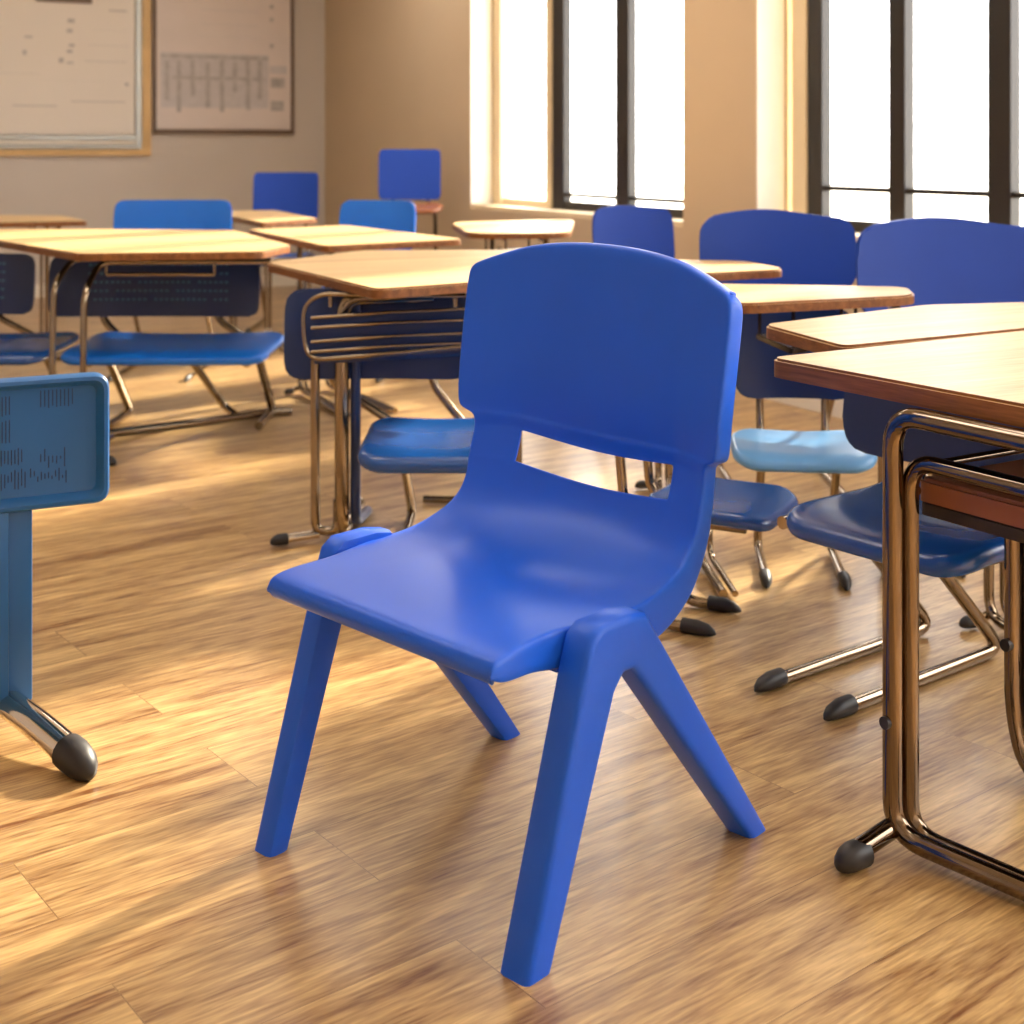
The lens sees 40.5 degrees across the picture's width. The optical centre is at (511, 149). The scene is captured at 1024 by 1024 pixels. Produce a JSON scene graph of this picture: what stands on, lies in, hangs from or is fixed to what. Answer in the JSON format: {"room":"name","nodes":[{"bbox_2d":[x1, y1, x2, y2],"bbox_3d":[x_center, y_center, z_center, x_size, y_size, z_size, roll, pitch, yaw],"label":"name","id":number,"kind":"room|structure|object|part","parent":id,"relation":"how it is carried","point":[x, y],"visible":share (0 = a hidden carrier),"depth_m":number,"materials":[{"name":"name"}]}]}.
{"room":"classroom","nodes":[
{"label":"classroom","id":0,"kind":"room"},
{"bbox_2d":[0,0,324,284],"bbox_3d":[-4.615,-0.405,10.118,7.240,3.050,0.200,0,0,-27],"label":"wall","id":1,"kind":"structure","parent":0,"point":[179,166],"depth_m":11.07,"materials":[{"name":"paint"}]},
{"bbox_2d":[0,0,150,155],"bbox_3d":[-3.836,-0.824,10.353,2.278,1.737,0.092,0,0,-27],"label":"whiteboard","id":2,"kind":"object","parent":1,"relation":"attached to","point":[67,66],"visible":1,"depth_m":10.62,"materials":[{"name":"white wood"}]},
{"bbox_2d":[0,141,135,143],"bbox_3d":[-3.856,-0.057,10.340,2.069,0.025,0.086,0,0,-27],"label":"tray","id":3,"kind":"object","parent":2,"relation":"on","point":[1,142],"depth_m":10.54,"materials":[{"name":"white paint"}]},
{"bbox_2d":[34,274,317,297],"bbox_3d":[-4.682,1.070,9.963,6.980,0.100,0.014,0,0,-27],"label":"baseboard","id":4,"kind":"structure","parent":1,"relation":"attached to","point":[278,280],"depth_m":11.36,"materials":[{"name":"white paint"}]},
{"bbox_2d":[153,0,293,133],"bbox_3d":[-2.308,-1.026,11.161,1.148,1.801,0.039,0,0,-27],"label":"chart","id":5,"kind":"object","parent":1,"relation":"attached to","point":[218,64],"visible":1,"depth_m":11.15,"materials":[{"name":"paper"}]},
{"bbox_2d":[0,285,1023,1023],"bbox_3d":[-1.616,1.160,4.233,7.240,0.080,13.410,0,0,-27],"label":"floor","id":6,"kind":"structure","parent":0,"point":[140,891],"depth_m":2.38,"materials":[{"name":"brown wood"}]},
{"bbox_2d":[0,253,78,373],"bbox_3d":[-2.260,0.772,5.467,1.020,0.695,0.760,0,0,0],"label":"chair","id":7,"kind":"object","parent":6,"relation":"on","point":[17,271],"visible":0.73,"depth_m":5.66,"materials":[{"name":"blue plastic"}]},
{"bbox_3d":[-1.960,0.682,5.659,0.177,0.271,0.383,0,0,-44],"label":"post","id":8,"kind":"part","parent":7,"relation":"part of","materials":[{"name":"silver metal"}]},
{"bbox_3d":[-2.360,0.547,5.685,0.820,0.245,0.071,0,0,0],"label":"backrest","id":9,"kind":"part","parent":7,"relation":"part of","materials":[{"name":"blue plastic"}]},
{"bbox_3d":[-2.170,0.772,5.420,0.840,0.062,0.520,0,0,0],"label":"seat","id":10,"kind":"part","parent":7,"relation":"part of","materials":[{"name":"blue plastic"}]},
{"bbox_3d":[-1.860,0.955,5.493,0.028,0.328,0.707,0,0,0],"label":"leg","id":11,"kind":"part","parent":7,"relation":"part of","materials":[{"name":"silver metal"}]},
{"bbox_2d":[0,215,86,360],"bbox_3d":[-2.772,0.744,7.593,0.663,0.748,1.150,0,0,-28],"label":"school desk","id":12,"kind":"object","parent":6,"relation":"on","point":[6,221],"visible":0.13,"depth_m":7.50,"materials":[{"name":"brown wood"}]},
{"bbox_3d":[-2.523,0.795,7.530,0.017,0.638,0.387,0,0,-28],"label":"leg","id":13,"kind":"part","parent":12,"relation":"part of","materials":[{"name":"silver metal"}]},
{"bbox_3d":[-2.494,0.758,7.535,0.024,0.719,0.390,0,0,-28],"label":"leg","id":14,"kind":"part","parent":12,"relation":"part of","materials":[{"name":"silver metal"}]},
{"bbox_2d":[0,372,108,781],"bbox_3d":[-1.045,0.779,2.671,0.500,0.687,0.660,0,0,-27],"label":"chair","id":15,"kind":"object","parent":6,"relation":"on","point":[54,429],"visible":1,"depth_m":2.66,"materials":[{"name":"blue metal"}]},
{"bbox_3d":[-0.991,0.873,2.624,0.073,0.374,0.016,0,0,-27],"label":"post","id":16,"kind":"part","parent":15,"relation":"part of","materials":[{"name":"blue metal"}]},
{"bbox_3d":[-0.974,0.860,2.663,0.098,0.400,0.038,0,0,-27],"label":"post","id":17,"kind":"part","parent":15,"relation":"part of","materials":[{"name":"blue metal"}]},
{"bbox_3d":[-1.016,0.562,2.613,0.500,0.252,0.033,0,0,-27],"label":"backrest","id":18,"kind":"part","parent":15,"relation":"part of","materials":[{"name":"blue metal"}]},
{"bbox_2d":[0,229,290,465],"bbox_3d":[-1.782,0.746,5.670,1.921,0.751,1.819,0,0,0],"label":"school desk","id":19,"kind":"object","parent":6,"relation":"on","point":[108,247],"visible":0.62,"depth_m":5.22,"materials":[{"name":"brown wood"}]},
{"bbox_3d":[-1.552,0.760,5.271,0.314,0.716,0.358,0,0,0],"label":"leg","id":20,"kind":"part","parent":19,"relation":"part of","materials":[{"name":"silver metal"}]},
{"bbox_3d":[-1.300,0.444,5.130,0.412,0.048,0.016,0,0,0],"label":"book rail","id":21,"kind":"part","parent":19,"relation":"part of","materials":[{"name":"silver metal"}]},
{"bbox_3d":[-1.187,0.760,5.156,0.732,0.716,0.388,0,0,0],"label":"leg","id":22,"kind":"part","parent":19,"relation":"part of","materials":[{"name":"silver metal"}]},
{"bbox_2d":[107,200,231,381],"bbox_3d":[-1.760,0.690,7.018,0.610,0.860,0.660,0,0,0],"label":"chair","id":23,"kind":"object","parent":6,"relation":"on","point":[128,214],"visible":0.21,"depth_m":7.22,"materials":[{"name":"blue plastic"}]},
{"bbox_3d":[-1.947,0.917,7.044,0.022,0.403,0.608,0,0,0],"label":"leg","id":24,"kind":"part","parent":23,"relation":"part of","materials":[{"name":"silver metal"}]},
{"bbox_3d":[-1.760,0.390,7.216,0.610,0.260,0.072,0,0,0],"label":"backrest","id":25,"kind":"part","parent":23,"relation":"part of","materials":[{"name":"blue plastic"}]},
{"bbox_3d":[-1.573,0.917,7.044,0.022,0.403,0.608,0,0,0],"label":"leg","id":26,"kind":"part","parent":23,"relation":"part of","materials":[{"name":"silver metal"}]},
{"bbox_2d":[48,257,291,435],"bbox_3d":[-1.405,0.774,5.518,0.970,0.689,0.716,0,0,0],"label":"chair","id":27,"kind":"object","parent":6,"relation":"on","point":[234,291],"visible":0.86,"depth_m":5.67,"materials":[{"name":"blue plastic"}]},
{"bbox_3d":[-1.610,0.955,5.564,0.036,0.328,0.573,0,0,0],"label":"leg","id":28,"kind":"part","parent":27,"relation":"part of","materials":[{"name":"silver metal"}]},
{"bbox_3d":[-1.601,0.689,5.628,0.121,0.272,0.316,0,0,-24],"label":"post","id":29,"kind":"part","parent":27,"relation":"part of","materials":[{"name":"silver metal"}]},
{"bbox_3d":[-1.460,0.555,5.685,0.860,0.250,0.072,0,0,0],"label":"backrest","id":30,"kind":"part","parent":27,"relation":"part of","materials":[{"name":"blue plastic"}]},
{"bbox_3d":[-1.310,0.772,5.420,0.780,0.061,0.520,0,0,0],"label":"seat","id":31,"kind":"part","parent":27,"relation":"part of","materials":[{"name":"blue plastic"}]},
{"bbox_3d":[-1.248,0.951,5.621,0.090,0.333,0.417,0,0,20],"label":"leg","id":32,"kind":"part","parent":27,"relation":"part of","materials":[{"name":"silver metal"}]},
{"bbox_3d":[-1.083,0.689,5.645,0.159,0.272,0.351,0,0,-36],"label":"post","id":33,"kind":"part","parent":27,"relation":"part of","materials":[{"name":"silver metal"}]},
{"bbox_3d":[-1.010,0.955,5.564,0.036,0.328,0.573,0,0,0],"label":"leg","id":34,"kind":"part","parent":27,"relation":"part of","materials":[{"name":"silver metal"}]},
{"bbox_2d":[229,210,316,355],"bbox_3d":[-1.376,0.744,7.843,0.427,0.748,1.440,0,0,-24],"label":"school desk","id":35,"kind":"object","parent":6,"relation":"on","point":[256,218],"visible":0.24,"depth_m":7.84,"materials":[{"name":"brown wood"}]},
{"bbox_3d":[-1.499,0.758,7.829,0.024,0.719,0.814,0,0,-24],"label":"leg","id":36,"kind":"part","parent":35,"relation":"part of","materials":[{"name":"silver metal"}]},
{"bbox_3d":[-1.476,0.795,7.847,0.017,0.638,0.811,0,0,-24],"label":"leg","id":37,"kind":"part","parent":35,"relation":"part of","materials":[{"name":"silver metal"}]},
{"bbox_3d":[-1.353,0.795,7.952,0.017,0.638,0.634,0,0,-21],"label":"leg","id":38,"kind":"part","parent":35,"relation":"part of","materials":[{"name":"silver metal"}]},
{"bbox_3d":[-1.331,0.758,7.973,0.024,0.719,0.638,0,0,-21],"label":"leg","id":39,"kind":"part","parent":35,"relation":"part of","materials":[{"name":"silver metal"}]},
{"bbox_2d":[245,172,318,332],"bbox_3d":[-1.460,0.632,8.768,0.420,0.975,0.661,0,0,0],"label":"chair","id":40,"kind":"object","parent":6,"relation":"on","point":[297,193],"visible":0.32,"depth_m":8.96,"materials":[{"name":"blue plastic"}]},
{"bbox_3d":[-1.616,0.912,8.794,0.022,0.413,0.608,0,0,0],"label":"leg","id":41,"kind":"part","parent":40,"relation":"part of","materials":[{"name":"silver metal"}]},
{"bbox_3d":[-1.460,0.302,8.970,0.420,0.315,0.070,0,0,0],"label":"backrest","id":42,"kind":"part","parent":40,"relation":"part of","materials":[{"name":"blue plastic"}]},
{"bbox_3d":[-1.460,0.689,8.750,0.400,0.057,0.400,0,0,0],"label":"seat","id":43,"kind":"part","parent":40,"relation":"part of","materials":[{"name":"blue plastic"}]},
{"bbox_2d":[248,225,460,416],"bbox_3d":[-0.770,0.744,6.100,0.660,0.748,1.329,0,0,-30],"label":"school desk","id":44,"kind":"object","parent":6,"relation":"on","point":[336,238],"visible":0.61,"depth_m":5.91,"materials":[{"name":"brown wood"}]},
{"bbox_3d":[-0.833,0.758,6.062,0.024,0.719,0.708,0,0,-25],"label":"leg","id":45,"kind":"part","parent":44,"relation":"part of","materials":[{"name":"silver metal"}]},
{"bbox_3d":[-0.809,0.795,6.080,0.017,0.638,0.704,0,0,-25],"label":"leg","id":46,"kind":"part","parent":44,"relation":"part of","materials":[{"name":"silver metal"}]},
{"bbox_3d":[-0.694,0.795,6.173,0.017,0.638,0.694,0,0,-30],"label":"leg","id":47,"kind":"part","parent":44,"relation":"part of","materials":[{"name":"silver metal"}]},
{"bbox_3d":[-0.671,0.758,6.193,0.024,0.719,0.698,0,0,-30],"label":"leg","id":48,"kind":"part","parent":44,"relation":"part of","materials":[{"name":"silver metal"}]},
{"bbox_2d":[322,200,415,381],"bbox_3d":[-0.731,0.690,6.998,0.410,0.860,0.601,0,0,14],"label":"chair","id":49,"kind":"object","parent":6,"relation":"on","point":[393,215],"visible":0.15,"depth_m":7.17,"materials":[{"name":"blue plastic"}]},
{"bbox_3d":[-0.690,0.390,7.161,0.410,0.260,0.071,0,0,14],"label":"backrest","id":50,"kind":"part","parent":49,"relation":"part of","materials":[{"name":"blue plastic"}]},
{"bbox_2d":[284,288,474,529],"bbox_3d":[-0.333,0.762,3.837,0.655,0.715,0.779,0,0,0],"label":"chair","id":51,"kind":"object","parent":6,"relation":"on","point":[404,446],"visible":0.59,"depth_m":4.02,"materials":[{"name":"blue plastic"}]},
{"bbox_3d":[-0.362,0.692,4.016,0.180,0.317,0.389,0,0,-43],"label":"post","id":52,"kind":"part","parent":51,"relation":"part of","materials":[{"name":"silver metal"}]},
{"bbox_3d":[-0.390,0.535,4.046,0.540,0.260,0.071,0,0,0],"label":"backrest","id":53,"kind":"part","parent":51,"relation":"part of","materials":[{"name":"blue plastic"}]},
{"bbox_3d":[-0.305,0.972,3.863,0.028,0.295,0.726,0,0,0],"label":"leg","id":54,"kind":"part","parent":51,"relation":"part of","materials":[{"name":"silver metal"}]},
{"bbox_3d":[-0.205,0.800,3.780,0.400,0.068,0.440,0,0,0],"label":"seat","id":55,"kind":"part","parent":51,"relation":"part of","materials":[{"name":"blue plastic"}]},
{"bbox_3d":[-0.137,0.692,3.986,0.122,0.317,0.323,0,0,-25],"label":"post","id":56,"kind":"part","parent":51,"relation":"part of","materials":[{"name":"silver metal"}]},
{"bbox_2d":[268,250,521,545],"bbox_3d":[-0.327,0.744,4.439,0.907,0.749,1.432,0,0,-8],"label":"school desk","id":57,"kind":"object","parent":6,"relation":"on","point":[366,277],"visible":0.73,"depth_m":3.95,"materials":[{"name":"brown wood"}]},
{"bbox_3d":[-0.531,0.852,3.970,0.091,0.503,0.027,0,0,0],"label":"leg","id":58,"kind":"part","parent":57,"relation":"part of","materials":[{"name":"silver metal"}]},
{"bbox_3d":[-0.446,0.769,4.109,0.030,0.699,0.285,0,0,1],"label":"leg","id":59,"kind":"part","parent":57,"relation":"part of","materials":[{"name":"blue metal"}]},
{"bbox_3d":[-0.366,0.757,4.130,0.283,0.723,0.362,0,0,0],"label":"leg","id":60,"kind":"part","parent":57,"relation":"part of","materials":[{"name":"silver metal"}]},
{"bbox_2d":[301,291,465,363],"bbox_3d":[-0.351,0.501,3.909,0.484,0.206,0.032,0,0,0],"label":"basket","id":61,"kind":"object","parent":57,"relation":"on","point":[415,333],"depth_m":3.92,"materials":[{"name":"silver metal"}]},
{"bbox_3d":[-0.127,0.759,4.358,0.316,0.718,0.057,0,0,9],"label":"leg","id":62,"kind":"part","parent":57,"relation":"part of","materials":[{"name":"metal"}]},
{"bbox_2d":[378,149,442,249],"bbox_3d":[-0.660,0.557,8.761,0.440,1.124,0.523,0,0,0],"label":"chair","id":63,"kind":"object","parent":6,"relation":"on","point":[404,174],"visible":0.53,"depth_m":8.95,"materials":[{"name":"blue plastic"}]},
{"bbox_3d":[-0.660,0.158,8.964,0.400,0.325,0.062,0,0,0],"label":"backrest","id":64,"kind":"part","parent":63,"relation":"part of","materials":[{"name":"blue plastic"}]},
{"bbox_3d":[-0.660,0.368,8.750,0.440,0.057,0.380,0,0,0],"label":"seat","id":65,"kind":"part","parent":63,"relation":"part of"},
{"bbox_3d":[-0.488,0.752,8.730,0.022,0.733,0.461,0,0,0],"label":"leg","id":66,"kind":"part","parent":63,"relation":"part of","materials":[{"name":"metal"}]},
{"bbox_2d":[255,242,765,986],"bbox_3d":[-0.007,0.643,2.267,0.606,0.954,0.624,0,0,42],"label":"plastic chair","id":67,"kind":"object","parent":6,"relation":"on","point":[616,350],"visible":1,"depth_m":2.28,"materials":[{"name":"blue plastic"}]},
{"bbox_3d":[-0.329,0.889,2.309,0.055,0.462,0.248,0,0,36],"label":"leg","id":68,"kind":"part","parent":67,"relation":"part of","materials":[{"name":"blue plastic"}]},
{"bbox_3d":[-0.126,0.889,2.542,0.048,0.462,0.378,0,0,43],"label":"leg","id":69,"kind":"part","parent":67,"relation":"part of","materials":[{"name":"blue plastic"}]},
{"bbox_3d":[0.075,0.899,1.954,0.055,0.443,0.223,0,0,42],"label":"leg","id":70,"kind":"part","parent":67,"relation":"part of","materials":[{"name":"blue plastic"}]},
{"bbox_3d":[0.276,0.899,2.172,0.059,0.443,0.371,0,0,42],"label":"leg","id":71,"kind":"part","parent":67,"relation":"part of","materials":[{"name":"blue plastic"}]},
{"bbox_2d":[453,220,573,249],"bbox_3d":[0.014,0.744,6.778,0.628,0.748,1.229,0,0,0],"label":"school desk","id":72,"kind":"object","parent":6,"relation":"on","point":[544,230],"visible":0.31,"depth_m":6.54,"materials":[{"name":"brown wood"}]},
{"bbox_3d":[-0.067,0.758,6.711,0.092,0.719,0.554,0,0,0],"label":"leg","id":73,"kind":"part","parent":72,"relation":"part of","materials":[{"name":"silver metal"}]},
{"bbox_2d":[592,205,674,257],"bbox_3d":[0.539,0.672,5.437,0.350,0.896,0.602,0,0,-18],"label":"chair","id":74,"kind":"object","parent":6,"relation":"on","point":[640,227],"visible":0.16,"depth_m":5.61,"materials":[{"name":"blue plastic"}]},
{"bbox_2d":[615,456,798,635],"bbox_3d":[0.454,0.760,3.294,0.404,0.720,0.330,0,0,28],"label":"chair","id":75,"kind":"object","parent":6,"relation":"on","point":[739,506],"visible":0.33,"depth_m":3.25,"materials":[{"name":"blue plastic"}]},
{"bbox_3d":[0.336,0.675,3.264,0.224,0.392,0.025,0,0,28],"label":"post","id":76,"kind":"part","parent":75,"relation":"part of","materials":[{"name":"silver metal"}]},
{"bbox_3d":[0.413,0.675,3.409,0.224,0.392,0.025,0,0,28],"label":"post","id":77,"kind":"part","parent":75,"relation":"part of","materials":[{"name":"silver metal"}]},
{"bbox_3d":[0.513,0.983,3.365,0.231,0.273,0.026,0,0,28],"label":"leg","id":78,"kind":"part","parent":75,"relation":"part of","materials":[{"name":"silver metal"}]},
{"bbox_3d":[0.429,0.983,3.206,0.231,0.273,0.026,0,0,28],"label":"leg","id":79,"kind":"part","parent":75,"relation":"part of","materials":[{"name":"silver metal"}]},
{"bbox_3d":[0.500,0.829,3.270,0.300,0.054,0.330,0,0,28],"label":"seat","id":80,"kind":"part","parent":75,"relation":"part of","materials":[{"name":"blue plastic"}]},
{"bbox_2d":[635,260,781,488],"bbox_3d":[0.621,0.744,4.400,0.450,0.748,0.597,0,0,0],"label":"school desk","id":81,"kind":"object","parent":6,"relation":"on","point":[720,270],"visible":0.28,"depth_m":4.37,"materials":[{"name":"brown wood"}]},
{"bbox_3d":[0.472,0.758,4.415,0.024,0.719,0.363,0,0,4],"label":"leg","id":82,"kind":"part","parent":81,"relation":"part of","materials":[{"name":"silver metal"}]},
{"bbox_3d":[0.501,0.795,4.420,0.017,0.638,0.359,0,0,4],"label":"leg","id":83,"kind":"part","parent":81,"relation":"part of","materials":[{"name":"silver metal"}]},
{"bbox_3d":[0.536,0.795,4.426,0.017,0.638,0.197,0,0,-14],"label":"leg","id":84,"kind":"part","parent":81,"relation":"part of","materials":[{"name":"silver metal"}]},
{"bbox_2d":[699,209,855,492],"bbox_3d":[0.900,0.661,4.537,0.530,0.918,0.698,0,0,0],"label":"chair","id":85,"kind":"object","parent":6,"relation":"on","point":[808,249],"visible":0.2,"depth_m":4.71,"materials":[{"name":"blue plastic"}]},
{"bbox_3d":[0.728,0.927,4.563,0.022,0.383,0.646,0,0,0],"label":"leg","id":86,"kind":"part","parent":85,"relation":"part of","materials":[{"name":"silver metal"}]},
{"bbox_3d":[0.900,0.341,4.716,0.530,0.278,0.070,0,0,0],"label":"backrest","id":87,"kind":"part","parent":85,"relation":"part of","materials":[{"name":"blue plastic"}]},
{"bbox_3d":[1.072,0.927,4.563,0.022,0.383,0.646,0,0,0],"label":"leg","id":88,"kind":"part","parent":85,"relation":"part of","materials":[{"name":"silver metal"}]},
{"bbox_2d":[730,309,876,590],"bbox_3d":[0.771,0.780,3.725,0.370,0.680,0.415,0,0,6],"label":"chair","id":89,"kind":"object","parent":6,"relation":"on","point":[761,450],"visible":0.68,"depth_m":3.77,"materials":[{"name":"blue plastic"}]},
{"bbox_3d":[0.690,0.699,3.825,0.022,0.270,0.233,0,0,6],"label":"post","id":90,"kind":"part","parent":89,"relation":"part of","materials":[{"name":"silver metal"}]},
{"bbox_3d":[0.671,0.965,3.731,0.024,0.308,0.302,0,0,6],"label":"leg","id":91,"kind":"part","parent":89,"relation":"part of","materials":[{"name":"silver metal"}]},
{"bbox_3d":[0.785,0.565,3.865,0.330,0.250,0.068,0,0,6],"label":"backrest","id":92,"kind":"part","parent":89,"relation":"part of","materials":[{"name":"blue plastic"}]},
{"bbox_3d":[0.765,0.794,3.670,0.370,0.055,0.300,0,0,6],"label":"seat","id":93,"kind":"part","parent":89,"relation":"part of","materials":[{"name":"blue plastic"}]},
{"bbox_3d":[0.870,0.699,3.806,0.022,0.270,0.233,0,0,6],"label":"post","id":94,"kind":"part","parent":89,"relation":"part of","materials":[{"name":"silver metal"}]},
{"bbox_3d":[0.870,0.965,3.711,0.024,0.308,0.302,0,0,6],"label":"leg","id":95,"kind":"part","parent":89,"relation":"part of","materials":[{"name":"silver metal"}]},
{"bbox_2d":[701,284,913,597],"bbox_3d":[0.759,0.744,3.603,0.673,0.748,0.496,0,0,0],"label":"school desk","id":96,"kind":"object","parent":6,"relation":"on","point":[758,299],"visible":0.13,"depth_m":3.53,"materials":[{"name":"brown wood"}]},
{"bbox_3d":[0.515,0.758,3.606,0.024,0.719,0.303,0,0,-4],"label":"leg","id":97,"kind":"part","parent":96,"relation":"part of","materials":[{"name":"silver metal"}]},
{"bbox_3d":[0.545,0.795,3.608,0.017,0.638,0.299,0,0,-4],"label":"leg","id":98,"kind":"part","parent":96,"relation":"part of","materials":[{"name":"silver metal"}]},
{"bbox_2d":[756,333,807,353],"bbox_3d":[0.781,0.502,3.615,0.244,0.015,0.288,0,0,0],"label":"shelf","id":99,"kind":"object","parent":96,"relation":"attached to","point":[790,349],"depth_m":3.55,"materials":[{"name":"wood"}]},
{"bbox_3d":[0.975,0.795,3.649,0.017,0.638,0.133,0,0,10],"label":"leg","id":100,"kind":"part","parent":96,"relation":"part of","materials":[{"name":"metal"}]},
{"bbox_2d":[754,392,1023,720],"bbox_3d":[0.857,0.777,2.865,0.598,0.685,0.620,0,0,-38],"label":"chair","id":101,"kind":"object","parent":6,"relation":"on","point":[850,522],"visible":0.52,"depth_m":2.86,"materials":[{"name":"blue plastic"}]},
{"bbox_3d":[0.751,0.943,3.049,0.538,0.353,0.028,0,0,-38],"label":"leg","id":102,"kind":"part","parent":101,"relation":"part of","materials":[{"name":"silver metal"}]},
{"bbox_3d":[0.820,0.744,2.760,0.410,0.066,0.440,0,0,-38],"label":"seat","id":103,"kind":"part","parent":101,"relation":"part of","materials":[{"name":"blue plastic"}]},
{"bbox_3d":[0.862,0.943,2.907,0.538,0.353,0.028,0,0,-38],"label":"leg","id":104,"kind":"part","parent":101,"relation":"part of","materials":[{"name":"silver metal"}]},
{"bbox_3d":[0.969,0.560,2.952,0.061,0.250,0.620,0,0,-38],"label":"backrest","id":105,"kind":"part","parent":101,"relation":"part of","materials":[{"name":"blue plastic"}]},
{"bbox_2d":[766,302,1023,629],"bbox_3d":[0.982,0.744,3.083,1.070,0.748,0.434,0,0,-31],"label":"school desk","id":106,"kind":"object","parent":6,"relation":"on","point":[920,323],"visible":0.68,"depth_m":2.94,"materials":[{"name":"brown wood"}]},
{"bbox_3d":[1.153,0.759,3.161,0.024,0.717,0.232,0,0,-18],"label":"leg","id":107,"kind":"part","parent":106,"relation":"part of","materials":[{"name":"silver metal"}]},
{"bbox_3d":[1.192,0.796,3.172,0.017,0.636,0.229,0,0,-18],"label":"leg","id":108,"kind":"part","parent":106,"relation":"part of","materials":[{"name":"silver metal"}]},
{"bbox_2d":[774,331,1023,900],"bbox_3d":[0.994,0.745,2.379,1.095,0.750,0.738,0,0,-32],"label":"school desk","id":109,"kind":"object","parent":6,"relation":"on","point":[981,376],"visible":1,"depth_m":2.20,"materials":[{"name":"brown wood"}]},
{"bbox_3d":[0.751,0.760,2.040,0.319,0.713,0.382,0,0,0],"label":"leg","id":110,"kind":"part","parent":109,"relation":"part of","materials":[{"name":"brown metal"}]},
{"bbox_3d":[0.780,0.800,2.043,0.314,0.637,0.378,0,0,0],"label":"leg","id":111,"kind":"part","parent":109,"relation":"part of","materials":[{"name":"brown metal"}]},
{"bbox_2d":[920,459,1023,528],"bbox_3d":[0.884,0.546,2.186,0.330,0.037,0.340,0,0,-32],"label":"shelf","id":112,"kind":"object","parent":109,"relation":"attached to","point":[957,500],"depth_m":2.17,"materials":[{"name":"brown wood"}]},
{"bbox_2d":[922,501,1023,543],"bbox_3d":[0.888,0.577,2.188,0.330,0.022,0.340,0,0,-32],"label":"tray","id":113,"kind":"object","parent":109,"relation":"on","point":[1009,527],"depth_m":2.14,"materials":[{"name":"brown wood"}]},
{"bbox_3d":[0.790,0.514,2.148,0.256,0.016,0.525,0,0,0],"label":"basket rail","id":114,"kind":"part","parent":109,"relation":"part of","materials":[{"name":"brown metal"}]},
{"bbox_3d":[0.970,0.854,2.351,0.183,0.528,0.276,0,0,0],"label":"leg","id":115,"kind":"part","parent":109,"relation":"part of","materials":[{"name":"brown metal"}]},
{"bbox_3d":[1.000,0.853,2.373,0.025,0.526,0.312,0,0,-32],"label":"leg","id":116,"kind":"part","parent":109,"relation":"part of","materials":[{"name":"metal"}]},
{"bbox_2d":[856,217,1023,577],"bbox_3d":[1.329,0.661,3.948,0.600,0.919,0.641,0,0,-4],"label":"chair","id":117,"kind":"object","parent":6,"relation":"on","point":[940,260],"visible":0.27,"depth_m":4.14,"materials":[{"name":"blue plastic"}]},
{"bbox_3d":[1.316,0.351,4.136,0.600,0.299,0.072,0,0,-4],"label":"backrest","id":118,"kind":"part","parent":117,"relation":"part of","materials":[{"name":"blue plastic"}]},
{"bbox_2d":[325,0,863,313],"bbox_3d":[1.548,-0.405,5.733,0.240,3.050,13.210,0,0,-27],"label":"wall","id":119,"kind":"structure","parent":0,"point":[397,72],"depth_m":9.33,"materials":[{"name":"paint"}]},
{"bbox_2d":[470,0,491,203],"bbox_3d":[-0.200,-0.654,9.059,0.154,2.009,0.008,0,0,-27],"label":"trim","id":120,"kind":"structure","parent":119,"relation":"attached to","point":[480,10],"depth_m":9.05,"materials":[{"name":"white paint"}]},
{"bbox_2d":[474,0,682,225],"bbox_3d":[0.402,-0.639,7.997,0.215,2.039,2.446,0,0,-27],"label":"window","id":121,"kind":"structure","parent":119,"relation":"in","point":[558,202],"depth_m":8.29,"materials":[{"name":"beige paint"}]},
{"bbox_3d":[0.086,-0.652,8.759,0.073,2.013,0.799,0,0,-27],"label":"light frame","id":122,"kind":"part","parent":121,"relation":"part of","materials":[{"name":"beige paint"}]},
{"bbox_3d":[0.641,-0.652,7.671,0.055,2.013,1.643,0,0,-27],"label":"frame","id":123,"kind":"part","parent":121,"relation":"part of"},
{"bbox_2d":[756,0,784,209],"bbox_3d":[1.182,-0.654,6.347,0.154,2.009,0.008,0,0,-27],"label":"trim","id":124,"kind":"structure","parent":119,"relation":"attached to","point":[770,14],"depth_m":6.34,"materials":[{"name":"white paint"}]},
{"bbox_2d":[785,0,1023,241],"bbox_3d":[1.593,-0.639,5.661,0.215,2.039,1.603,0,0,-27],"label":"window","id":125,"kind":"structure","parent":119,"relation":"in","point":[808,188],"depth_m":5.76,"materials":[{"name":"glass"},{"name":"dark brown painted metal"}]},
{"bbox_3d":[1.321,-0.652,6.336,0.073,2.013,0.152,0,0,-27],"label":"light frame","id":126,"kind":"part","parent":125,"relation":"part of","materials":[{"name":"beige paint"}]},
{"label":"outside","id":127,"kind":"structure","parent":0,"visible":0},
{"bbox_2d":[510,181,1023,225],"bbox_3d":[15.882,1.330,27.172,44.750,0.180,46.001,0,0,-27],"label":"ground","id":128,"kind":"structure","parent":127,"point":[863,206],"depth_m":34.77,"materials":[{"name":"white"}]}
]}

